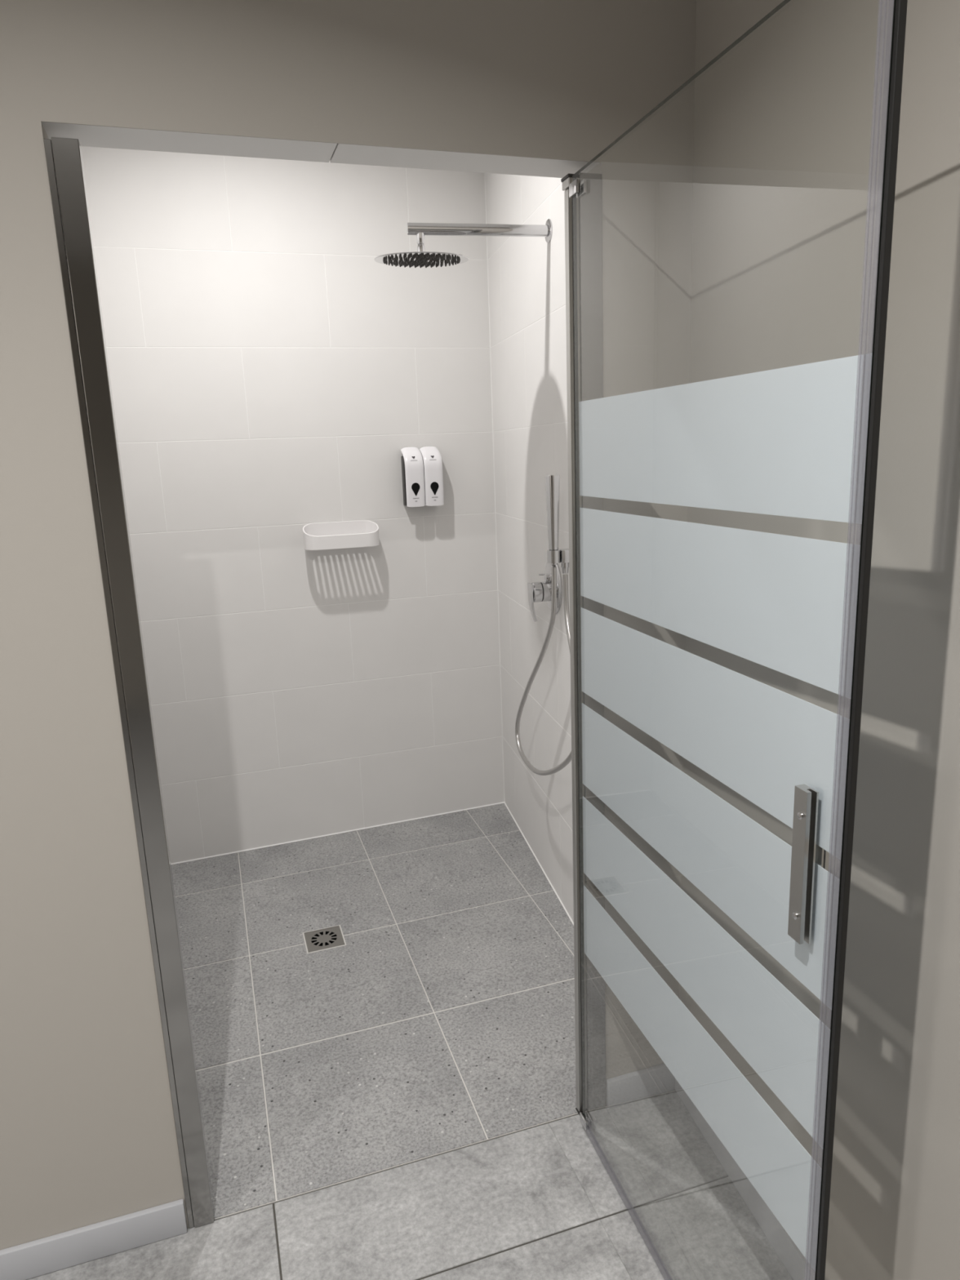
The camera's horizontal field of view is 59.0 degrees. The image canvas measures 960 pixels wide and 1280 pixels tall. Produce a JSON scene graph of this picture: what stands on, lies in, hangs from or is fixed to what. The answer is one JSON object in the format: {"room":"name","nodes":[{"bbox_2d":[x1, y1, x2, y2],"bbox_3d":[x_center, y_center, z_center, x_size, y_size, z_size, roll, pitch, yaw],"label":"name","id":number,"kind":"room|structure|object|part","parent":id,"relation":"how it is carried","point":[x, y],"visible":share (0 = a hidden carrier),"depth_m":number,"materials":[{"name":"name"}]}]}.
{"room":"shower room","nodes":[
{"label":"shower room","id":0,"kind":"room"},
{"bbox_2d":[80,146,504,864],"bbox_3d":[-0.594,-0.519,3.071,1.340,2.680,0.104,-6,13,-17],"label":"wall","id":1,"kind":"structure","parent":0,"point":[271,377],"depth_m":3.01,"materials":[{"name":"white tile"}]},
{"bbox_2d":[302,520,378,550],"bbox_3d":[-0.493,-0.375,3.023,0.267,0.086,0.111,-6,13,-17],"label":"basket","id":2,"kind":"object","parent":1,"relation":"attached to","point":[357,533],"visible":1,"depth_m":3.01,"materials":[{"name":"white plastic"}]},
{"bbox_2d":[400,447,425,506],"bbox_3d":[-0.244,-0.592,3.083,0.068,0.212,0.071,-6,13,-17],"label":"soap dispenser","id":3,"kind":"object","parent":1,"relation":"attached to","point":[412,464],"visible":1,"depth_m":3.06,"materials":[{"name":"white plastic"}]},
{"bbox_2d":[419,446,444,506],"bbox_3d":[-0.177,-0.599,3.104,0.068,0.212,0.071,-6,13,-17],"label":"soap dispenser","id":4,"kind":"object","parent":1,"relation":"attached to","point":[432,459],"visible":0.98,"depth_m":3.08,"materials":[{"name":"white plastic"}]},
{"bbox_2d":[0,0,696,1249],"bbox_3d":[-1.088,-0.135,1.266,3.370,2.810,0.097,-6,13,-17],"label":"wall","id":5,"kind":"structure","parent":0,"point":[542,88],"depth_m":1.42,"materials":[{"name":"grey paint"}]},
{"bbox_2d":[0,1199,186,1279],"bbox_3d":[-1.588,1.223,1.325,2.143,0.070,0.013,-6,13,-17],"label":"baseboard","id":6,"kind":"structure","parent":5,"relation":"attached to","point":[28,1260],"depth_m":1.59,"materials":[{"name":"grey"}]},
{"bbox_2d":[43,137,213,1227],"bbox_3d":[-0.587,0.199,1.475,0.048,1.929,0.057,-6,13,-17],"label":"door frame","id":7,"kind":"object","parent":5,"relation":"attached to","point":[64,156],"visible":1,"depth_m":1.41,"materials":[{"name":"silver metal"}]},
{"bbox_2d":[606,1062,674,1108],"bbox_3d":[0.367,1.015,1.938,0.170,0.070,0.013,-6,13,-17],"label":"baseboard","id":8,"kind":"structure","parent":5,"relation":"attached to","point":[624,1089],"depth_m":1.93,"materials":[{"name":"grey"}]},
{"bbox_2d":[26,803,793,1279],"bbox_3d":[-0.636,1.435,0.405,3.400,0.091,5.600,-6,13,-17],"label":"floor","id":9,"kind":"structure","parent":0,"point":[443,1022],"depth_m":1.97,"materials":[{"name":"grey tile"}]},
{"bbox_2d":[302,924,346,953],"bbox_3d":[-0.478,0.919,2.607,0.118,0.006,0.118,-7,14,-17],"label":"floor drain","id":10,"kind":"object","parent":9,"relation":"on","point":[327,938],"visible":1,"depth_m":2.60,"materials":[{"name":"silver metal"}]},
{"bbox_2d":[560,172,605,1115],"bbox_3d":[0.214,0.117,1.713,0.068,1.930,0.044,-6,13,-17],"label":"post","id":11,"kind":"object","parent":9,"relation":"on","point":[589,206],"visible":0.53,"depth_m":1.62,"materials":[{"name":"grey metal"}]},
{"bbox_2d":[568,0,907,1279],"bbox_3d":[0.301,0.211,1.307,0.038,1.912,0.766,-6,13,-15],"label":"shower door","id":12,"kind":"structure","parent":11,"relation":"attached to","point":[799,441],"depth_m":1.15,"materials":[{"name":"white glass"}]},
{"bbox_3d":[0.381,0.266,1.002,0.013,0.193,0.026,-6,13,-15],"label":"handle","id":13,"kind":"part","parent":12,"relation":"part of","materials":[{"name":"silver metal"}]},
{"bbox_3d":[0.402,0.264,1.008,0.013,0.193,0.026,-6,13,-15],"label":"handle","id":14,"kind":"part","parent":12,"relation":"part of","materials":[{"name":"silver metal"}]},
{"bbox_2d":[484,173,573,925],"bbox_3d":[0.259,-0.426,2.512,0.104,2.680,1.513,-5,13,-11],"label":"wall","id":15,"kind":"structure","parent":0,"point":[526,275],"depth_m":2.75,"materials":[{"name":"white tile"}]},
{"bbox_2d":[373,218,551,267],"bbox_3d":[-0.049,-1.077,2.303,0.485,0.121,0.253,-6,13,-17],"label":"shower","id":16,"kind":"object","parent":15,"relation":"attached to","point":[420,258],"visible":1,"depth_m":2.27,"materials":[{"name":"silver metal"}]},
{"bbox_3d":[-0.004,-1.108,2.293,0.388,0.030,0.030,-5,13,-11],"label":"arm","id":17,"kind":"part","parent":16,"relation":"part of","materials":[{"name":"silver metal"}]},
{"bbox_2d":[527,563,562,622],"bbox_3d":[0.185,-0.150,2.550,0.076,0.189,0.168,-5,13,-11],"label":"shower mixer","id":18,"kind":"object","parent":15,"relation":"attached to","point":[538,592],"visible":0.85,"depth_m":2.53,"materials":[{"name":"silver metal"}]},
{"bbox_3d":[0.159,-0.112,2.552,0.020,0.115,0.048,-5,13,-11],"label":"lever","id":19,"kind":"part","parent":18,"relation":"part of","materials":[{"name":"silver metal"}]},
{"bbox_3d":[0.205,-0.186,2.546,0.021,0.028,0.028,-5,13,-11],"label":"diverter knob","id":20,"kind":"part","parent":18,"relation":"part of","materials":[{"name":"silver metal"}]},
{"bbox_3d":[0.218,-0.163,2.554,0.009,0.168,0.168,-5,13,-11],"label":"plate","id":21,"kind":"part","parent":18,"relation":"part of","materials":[{"name":"silver metal"}]},
{"bbox_2d":[546,548,568,573],"bbox_3d":[0.222,-0.216,2.337,0.076,0.066,0.040,-5,13,-11],"label":"holder","id":22,"kind":"object","parent":15,"relation":"attached to","point":[561,555],"visible":0.83,"depth_m":2.32,"materials":[{"name":"silver metal"}]},
{"bbox_2d":[515,474,571,775],"bbox_3d":[0.189,-0.022,2.418,0.094,0.882,0.521,-6,13,-17],"label":"shower","id":23,"kind":"object","parent":22,"relation":"in","point":[552,481],"visible":0.72,"depth_m":2.34,"materials":[{"name":"silver metal"}]},
{"bbox_2d":[560,562,568,573],"bbox_3d":[0.235,-0.200,2.343,0.025,0.032,0.025,-6,13,-17],"label":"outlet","id":24,"kind":"object","parent":22,"relation":"attached to","point":[565,566],"depth_m":2.33,"materials":[{"name":"silver metal"}]},
{"bbox_2d":[679,0,959,1279],"bbox_3d":[0.909,0.160,-0.205,0.472,2.730,4.000,-6,13,-17],"label":"wall","id":25,"kind":"structure","parent":0,"point":[784,119],"depth_m":1.18,"materials":[{"name":"grey paint"}]},
{"bbox_2d":[674,1077,815,1279],"bbox_3d":[0.778,1.302,0.583,0.013,0.070,2.914,-5,13,-12],"label":"baseboard","id":26,"kind":"structure","parent":25,"relation":"attached to","point":[790,1255],"depth_m":1.62,"materials":[{"name":"grey"}]}
]}

